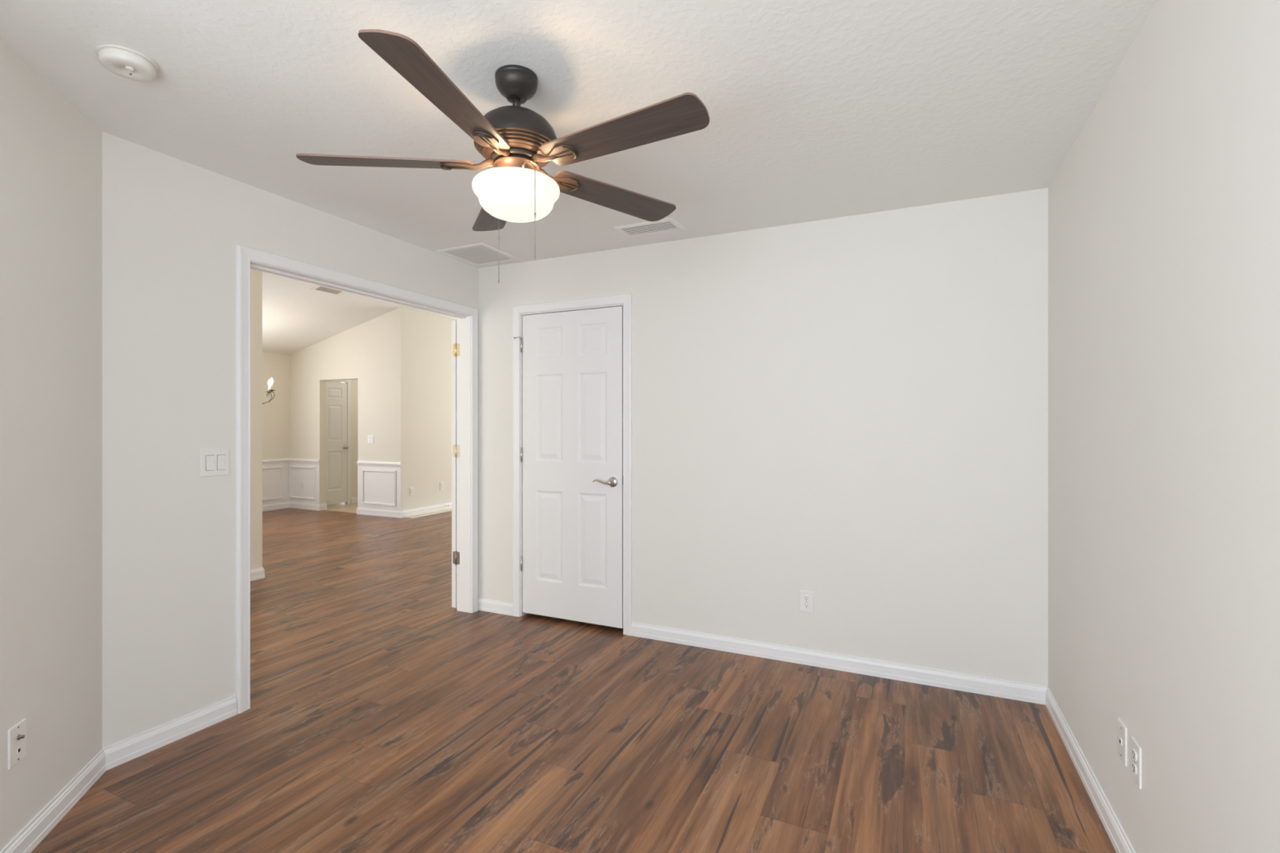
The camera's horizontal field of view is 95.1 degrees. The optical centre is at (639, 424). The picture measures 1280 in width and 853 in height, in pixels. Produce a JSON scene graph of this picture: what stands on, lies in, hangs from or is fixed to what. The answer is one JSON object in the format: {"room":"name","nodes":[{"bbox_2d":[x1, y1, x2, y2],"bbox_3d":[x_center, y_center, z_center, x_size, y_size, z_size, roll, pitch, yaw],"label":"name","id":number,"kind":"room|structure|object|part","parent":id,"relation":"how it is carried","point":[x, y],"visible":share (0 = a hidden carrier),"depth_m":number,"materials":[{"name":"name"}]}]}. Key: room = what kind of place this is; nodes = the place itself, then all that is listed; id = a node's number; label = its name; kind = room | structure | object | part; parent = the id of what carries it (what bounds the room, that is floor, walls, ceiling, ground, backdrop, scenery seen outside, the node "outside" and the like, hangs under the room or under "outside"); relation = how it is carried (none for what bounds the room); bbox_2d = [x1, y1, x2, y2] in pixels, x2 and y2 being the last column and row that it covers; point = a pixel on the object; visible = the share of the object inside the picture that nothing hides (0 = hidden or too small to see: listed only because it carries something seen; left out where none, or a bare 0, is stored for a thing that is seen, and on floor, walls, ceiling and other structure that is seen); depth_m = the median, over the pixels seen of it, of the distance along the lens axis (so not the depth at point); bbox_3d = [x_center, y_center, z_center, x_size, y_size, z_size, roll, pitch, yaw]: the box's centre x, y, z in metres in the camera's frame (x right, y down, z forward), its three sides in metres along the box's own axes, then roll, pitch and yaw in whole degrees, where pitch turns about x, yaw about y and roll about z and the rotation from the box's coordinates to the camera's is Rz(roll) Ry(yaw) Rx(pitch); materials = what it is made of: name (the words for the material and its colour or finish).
{"room":"empty bedroom","nodes":[
{"label":"empty bedroom","id":0,"kind":"room"},
{"bbox_2d":[0,38,102,851],"bbox_3d":[-1.823,0.100,1.438,0.120,2.440,1.655,0,0,-20],"label":"wall","id":1,"kind":"structure","parent":0,"point":[51,153],"depth_m":1.90,"materials":[{"name":"white paint"}]},
{"bbox_2d":[7,718,26,769],"bbox_3d":[-1.869,0.959,1.765,0.019,0.117,0.078,0,0,-20],"label":"cable plate","id":2,"kind":"object","parent":1,"relation":"attached to","point":[16,735],"visible":1,"depth_m":1.76,"materials":[{"name":"white plastic"}]},
{"bbox_2d":[0,695,236,852],"bbox_3d":[-1.744,1.278,1.230,0.490,0.083,2.899,0,0,-4],"label":"baseboard","id":3,"kind":"structure","parent":1,"relation":"attached to","point":[114,755],"depth_m":2.25,"materials":[{"name":"white paint"}]},
{"bbox_2d":[250,268,262,569],"bbox_3d":[-4.235,-0.360,3.066,0.120,3.360,4.420,0,0,25],"label":"wall partition","id":4,"kind":"structure","parent":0,"point":[255,275],"depth_m":5.00,"materials":[{"name":"white paint"}]},
{"bbox_2d":[250,567,265,581],"bbox_3d":[-4.226,1.274,3.069,0.134,0.093,4.434,0,0,25],"label":"baseboard","id":5,"kind":"structure","parent":4,"relation":"attached to","point":[258,573],"depth_m":5.00,"materials":[{"name":"white paint"}]},
{"bbox_2d":[262,351,289,459],"bbox_3d":[-7.168,0.070,6.020,0.120,2.500,7.530,0,0,25],"label":"wall","id":6,"kind":"structure","parent":0,"point":[276,412],"depth_m":9.12,"materials":[{"name":"white paint"}]},
{"bbox_2d":[262,466,282,501],"bbox_3d":[-5.803,0.905,8.805,0.018,0.520,0.890,0,0,25],"label":"trim","id":7,"kind":"structure","parent":6,"relation":"attached to","point":[273,467],"depth_m":9.13,"materials":[{"name":"white paint"}]},
{"bbox_2d":[262,462,319,504],"bbox_3d":[-6.793,0.950,5.848,0.706,0.740,7.331,0,0,25],"label":"wainscot","id":8,"kind":"structure","parent":6,"relation":"attached to","point":[271,477],"depth_m":9.14,"materials":[{"name":"white paint"}]},
{"bbox_2d":[300,481,303,488],"bbox_3d":[-5.300,0.948,9.186,0.074,0.117,0.009,0,0,25],"label":"outlet","id":9,"kind":"object","parent":8,"relation":"attached to","point":[301,482],"visible":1,"depth_m":9.18,"materials":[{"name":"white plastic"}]},
{"bbox_2d":[262,457,319,464],"bbox_3d":[-6.793,0.568,5.848,0.705,0.074,7.330,0,0,25],"label":"chair rail","id":10,"kind":"object","parent":6,"relation":"attached to","point":[289,460],"visible":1,"depth_m":9.13,"materials":[{"name":"white paint"}]},
{"bbox_2d":[262,501,326,511],"bbox_3d":[-6.763,1.268,5.895,0.719,0.104,7.440,0,0,25],"label":"baseboard","id":11,"kind":"structure","parent":6,"relation":"attached to","point":[301,505],"depth_m":9.12,"materials":[{"name":"white paint"}]},
{"bbox_2d":[102,131,479,748],"bbox_3d":[-0.859,-0.380,4.966,0.120,3.400,10.900,0,0,25],"label":"wall","id":12,"kind":"structure","parent":0,"point":[172,228],"depth_m":2.46,"materials":[{"name":"white paint"}]},
{"bbox_2d":[200,448,229,476],"bbox_3d":[-1.881,0.167,2.595,0.012,0.117,0.117,0,0,25],"label":"light switch","id":13,"kind":"object","parent":12,"relation":"attached to","point":[215,462],"visible":1,"depth_m":2.59,"materials":[{"name":"white plastic"}]},
{"bbox_2d":[235,244,477,714],"bbox_3d":[-1.552,0.247,3.443,0.139,2.146,1.636,0,0,25],"label":"door frame","id":14,"kind":"structure","parent":12,"relation":"attached to","point":[244,255],"depth_m":3.10,"materials":[{"name":"white paint"}]},
{"bbox_2d":[451,320,459,608],"bbox_3d":[-1.155,0.280,4.504,0.073,2.045,0.766,0,0,25],"label":"door","id":15,"kind":"structure","parent":12,"relation":"in","point":[455,346],"depth_m":4.17,"materials":[{"name":"white paint"}]},
{"bbox_2d":[326,379,358,503],"bbox_3d":[-4.089,0.120,9.771,2.290,2.400,1.840,0,0,25],"label":"wall","id":16,"kind":"structure","parent":0,"point":[354,383],"depth_m":9.95,"materials":[{"name":"white paint"}]},
{"bbox_2d":[326,382,348,504],"bbox_3d":[-4.986,0.295,9.603,0.105,1.990,0.453,0,0,25],"label":"door","id":17,"kind":"structure","parent":16,"relation":"in","point":[336,393],"depth_m":9.64,"materials":[{"name":"white paint"}]},
{"bbox_2d":[326,379,351,503],"bbox_3d":[-4.991,0.276,9.620,0.018,2.088,0.545,0,0,25],"label":"door frame","id":18,"kind":"structure","parent":16,"relation":"attached to","point":[348,381],"depth_m":9.83,"materials":[{"name":"white paint"}]},
{"bbox_2d":[351,497,357,502],"bbox_3d":[-4.649,1.274,10.365,0.014,0.091,1.070,0,0,25],"label":"baseboard","id":19,"kind":"structure","parent":16,"relation":"attached to","point":[354,500],"depth_m":9.94,"materials":[{"name":"white paint"}]},
{"bbox_2d":[289,306,407,510],"bbox_3d":[-4.508,-0.202,8.890,2.505,3.043,0.110,0,0,25],"label":"wall","id":20,"kind":"structure","parent":0,"point":[373,353],"depth_m":8.63,"materials":[{"name":"white paint"}]},
{"bbox_2d":[288,465,315,500],"bbox_3d":[-5.297,0.905,9.180,0.610,0.520,0.018,0,0,25],"label":"trim","id":21,"kind":"structure","parent":20,"relation":"attached to","point":[290,466],"depth_m":9.16,"materials":[{"name":"white paint"}]},
{"bbox_2d":[367,435,373,443],"bbox_3d":[-3.940,0.208,8.561,0.117,0.117,0.012,0,0,25],"label":"light switch","id":22,"kind":"object","parent":20,"relation":"attached to","point":[370,437],"visible":1,"depth_m":8.56,"materials":[{"name":"white plastic"}]},
{"bbox_2d":[356,460,400,467],"bbox_3d":[-3.793,0.568,8.484,0.865,0.074,0.028,0,0,25],"label":"chair rail","id":23,"kind":"object","parent":20,"relation":"attached to","point":[376,464],"visible":1,"depth_m":8.47,"materials":[{"name":"white paint"}]},
{"bbox_2d":[357,466,400,510],"bbox_3d":[-3.788,0.950,8.496,0.865,0.740,0.005,0,0,25],"label":"wainscot","id":24,"kind":"structure","parent":20,"relation":"attached to","point":[379,486],"depth_m":8.49,"materials":[{"name":"white paint"}]},
{"bbox_2d":[361,469,396,506],"bbox_3d":[-3.785,0.907,8.482,0.680,0.515,0.018,0,0,25],"label":"trim","id":25,"kind":"structure","parent":20,"relation":"attached to","point":[362,470],"depth_m":8.47,"materials":[{"name":"white paint"}]},
{"bbox_2d":[262,271,457,354],"bbox_3d":[-3.719,-1.605,6.274,6.170,1.025,10.920,0,0,25],"label":"ceiling","id":26,"kind":"structure","parent":0,"point":[295,317],"depth_m":7.99,"materials":[{"name":"white paint"}]},
{"bbox_2d":[262,377,275,404],"bbox_3d":[-5.053,-0.833,7.529,0.707,1.165,0.700,0,0,25],"label":"chandelier","id":27,"kind":"object","parent":26,"relation":"hanging from","point":[270,382],"visible":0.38,"depth_m":7.50,"materials":[{"name":"white glass"}]},
{"bbox_2d":[310,284,345,295],"bbox_3d":[-3.864,-1.673,7.272,0.176,0.046,0.360,0,0,25],"label":"ceiling vent","id":28,"kind":"object","parent":26,"relation":"attached to","point":[319,288],"visible":0.95,"depth_m":7.25,"materials":[{"name":"white metal"}]},
{"bbox_2d":[325,502,451,518],"bbox_3d":[-4.051,1.330,9.792,2.640,0.020,2.010,0,0,25],"label":"floor","id":29,"kind":"structure","parent":0,"point":[340,507],"depth_m":9.20,"materials":[{"name":"beige tile"}]},
{"bbox_2d":[407,308,457,509],"bbox_3d":[-2.711,-0.230,9.917,0.100,3.100,3.260,0,0,25],"label":"wall","id":30,"kind":"structure","parent":0,"point":[428,335],"depth_m":8.80,"materials":[{"name":"white paint"}]},
{"bbox_2d":[356,502,451,518],"bbox_3d":[-3.084,1.268,10.021,0.893,0.104,3.384,0,0,25],"label":"baseboard","id":31,"kind":"structure","parent":30,"relation":"attached to","point":[365,511],"depth_m":8.56,"materials":[{"name":"white paint"}]},
{"bbox_2d":[409,487,413,495],"bbox_3d":[-3.308,0.965,8.492,0.009,0.117,0.074,0,0,25],"label":"outlet","id":32,"kind":"object","parent":30,"relation":"attached to","point":[411,489],"visible":1,"depth_m":8.49,"materials":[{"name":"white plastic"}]},
{"bbox_2d":[440,482,444,489],"bbox_3d":[-3.055,0.945,9.040,0.009,0.117,0.074,0,0,25],"label":"outlet","id":33,"kind":"object","parent":30,"relation":"attached to","point":[442,484],"visible":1,"depth_m":9.04,"materials":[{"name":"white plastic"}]},
{"bbox_2d":[31,507,1116,852],"bbox_3d":[-2.035,1.320,5.591,9.820,0.001,11.150,0,0,25],"label":"floor","id":34,"kind":"structure","parent":0,"point":[384,716],"depth_m":2.43,"materials":[{"name":"brown wood"}]},
{"bbox_2d":[0,0,1157,268],"bbox_3d":[-0.462,-1.170,1.491,3.512,0.100,4.560,0,0,25],"label":"ceiling","id":35,"kind":"structure","parent":0,"point":[817,109],"depth_m":1.95,"materials":[{"name":"white paint"}]},
{"bbox_2d":[94,44,159,81],"bbox_3d":[-1.568,-1.100,1.794,0.148,0.040,0.148,0,0,25],"label":"smoke detector","id":36,"kind":"object","parent":35,"relation":"attached to","point":[122,61],"visible":1,"depth_m":1.77,"materials":[{"name":"white plastic"}]},
{"bbox_2d":[436,243,520,266],"bbox_3d":[-1.057,-1.117,3.857,0.370,0.007,0.390,0,0,25],"label":"ceiling vent","id":37,"kind":"object","parent":35,"relation":"in","point":[479,254],"visible":0.99,"depth_m":3.84,"materials":[{"name":"white metal"}]},
{"bbox_2d":[296,29,709,283],"bbox_3d":[-0.378,-0.804,1.852,1.265,0.632,1.276,0,0,25],"label":"ceiling fan","id":38,"kind":"object","parent":35,"relation":"hanging from","point":[515,140],"visible":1,"depth_m":1.77,"materials":[{"name":"brown wood"}]},
{"bbox_3d":[-0.798,-0.831,1.853,0.532,0.006,0.134,0,12,-5],"label":"blade","id":39,"kind":"part","parent":38,"relation":"part of","materials":[{"name":"brown wood"}]},
{"bbox_3d":[-0.490,-0.831,1.494,0.134,0.006,0.532,12,3,13],"label":"blade","id":40,"kind":"part","parent":38,"relation":"part of","materials":[{"name":"brown wood"}]},
{"bbox_3d":[-0.551,-0.831,2.256,0.134,0.006,0.532,-13,5,-22],"label":"blade","id":41,"kind":"part","parent":38,"relation":"part of","materials":[{"name":"brown wood"}]},
{"bbox_3d":[-0.397,-0.721,1.885,0.277,0.110,0.277,0,0,25],"label":"lamp shade","id":42,"kind":"part","parent":38,"relation":"part of","materials":[{"name":"white glass"}]},
{"bbox_3d":[-0.339,-0.790,1.783,0.008,0.056,0.111,0,0,-29],"label":"pull chain","id":43,"kind":"part","parent":38,"relation":"part of","materials":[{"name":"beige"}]},
{"bbox_3d":[-0.092,-0.831,2.146,0.532,0.006,0.134,0,-12,-41],"label":"blade","id":44,"kind":"part","parent":38,"relation":"part of","materials":[{"name":"brown wood"}]},
{"bbox_3d":[-0.054,-0.831,1.675,0.532,0.006,0.134,0,-12,31],"label":"blade","id":45,"kind":"part","parent":38,"relation":"part of","materials":[{"name":"brown wood"}]},
{"bbox_2d":[613,217,684,237],"bbox_3d":[0.053,-1.115,3.327,0.360,0.011,0.187,0,0,25],"label":"ceiling vent","id":46,"kind":"object","parent":35,"relation":"in","point":[666,224],"visible":1,"depth_m":3.31,"materials":[{"name":"white metal"}]},
{"bbox_2d":[479,187,1048,686],"bbox_3d":[0.413,0.100,3.532,3.392,2.440,0.120,0,0,25],"label":"wall","id":47,"kind":"structure","parent":0,"point":[851,411],"depth_m":3.18,"materials":[{"name":"white paint"}]},
{"bbox_2d":[477,598,512,615],"bbox_3d":[-1.018,1.278,4.118,0.303,0.083,0.014,0,0,25],"label":"baseboard","id":48,"kind":"structure","parent":47,"relation":"attached to","point":[485,605],"depth_m":4.11,"materials":[{"name":"white paint"}]},
{"bbox_2d":[513,306,622,628],"bbox_3d":[-0.490,0.269,3.868,0.818,2.042,0.100,0,0,25],"label":"door","id":49,"kind":"structure","parent":47,"relation":"in","point":[571,451],"depth_m":3.86,"materials":[{"name":"white paint"}]},
{"bbox_3d":[-0.224,0.365,3.726,0.150,0.066,0.065,0,0,25],"label":"handle","id":50,"kind":"part","parent":49,"relation":"part of","materials":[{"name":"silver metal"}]},
{"bbox_2d":[512,293,631,635],"bbox_3d":[-0.442,0.248,3.916,0.910,2.144,0.137,0,0,25],"label":"door frame","id":51,"kind":"structure","parent":47,"relation":"attached to","point":[625,299],"depth_m":3.80,"materials":[{"name":"white paint"}]},
{"bbox_2d":[800,590,813,613],"bbox_3d":[0.918,0.975,3.228,0.074,0.117,0.009,0,0,25],"label":"outlet","id":52,"kind":"object","parent":47,"relation":"attached to","point":[806,597],"visible":1,"depth_m":3.22,"materials":[{"name":"white plastic"}]},
{"bbox_2d":[803,595,809,600],"bbox_3d":[0.917,0.956,3.225,0.034,0.027,0.003,0,0,25],"label":"receptacle","id":53,"kind":"object","parent":52,"relation":"attached to","point":[805,597],"depth_m":3.22,"materials":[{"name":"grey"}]},
{"bbox_2d":[803,602,809,608],"bbox_3d":[0.917,0.995,3.225,0.034,0.027,0.003,0,0,25],"label":"receptacle","id":54,"kind":"object","parent":52,"relation":"attached to","point":[806,605],"depth_m":3.22,"materials":[{"name":"grey plastic"}]},
{"bbox_2d":[631,622,1047,704],"bbox_3d":[0.936,1.278,3.217,2.178,0.083,0.014,0,0,25],"label":"baseboard","id":55,"kind":"structure","parent":47,"relation":"attached to","point":[1011,690],"depth_m":3.12,"materials":[{"name":"white paint"}]},
{"bbox_2d":[1048,0,1279,852],"bbox_3d":[1.078,0.100,0.780,0.120,2.440,4.560,0,0,25],"label":"wall","id":56,"kind":"structure","parent":0,"point":[1164,206],"depth_m":1.45,"materials":[{"name":"white paint"}]},
{"bbox_2d":[1044,686,1135,852],"bbox_3d":[1.017,1.278,0.808,0.014,0.083,4.320,0,0,25],"label":"baseboard","id":57,"kind":"structure","parent":56,"relation":"attached to","point":[1114,830],"depth_m":2.08,"materials":[{"name":"white paint"}]},
{"bbox_2d":[1117,717,1127,767],"bbox_3d":[1.472,0.968,1.790,0.009,0.117,0.074,0,0,25],"label":"plate","id":58,"kind":"object","parent":56,"relation":"attached to","point":[1122,728],"visible":1,"depth_m":1.78,"materials":[{"name":"white plastic"}]},
{"bbox_2d":[1130,736,1142,789],"bbox_3d":[1.422,0.968,1.681,0.009,0.117,0.074,0,0,25],"label":"outlet","id":59,"kind":"object","parent":56,"relation":"attached to","point":[1135,749],"visible":1,"depth_m":1.67,"materials":[{"name":"white plastic"}]},
{"bbox_2d":[1131,748,1137,761],"bbox_3d":[1.420,0.949,1.682,0.003,0.027,0.034,0,0,25],"label":"receptacle","id":60,"kind":"object","parent":59,"relation":"attached to","point":[1134,751],"depth_m":1.68,"materials":[{"name":"grey plastic"}]},
{"bbox_2d":[1131,762,1137,775],"bbox_3d":[1.420,0.988,1.682,0.003,0.027,0.034,0,0,25],"label":"receptacle","id":61,"kind":"object","parent":59,"relation":"attached to","point":[1134,765],"depth_m":1.68,"materials":[{"name":"grey plastic"}]}
]}

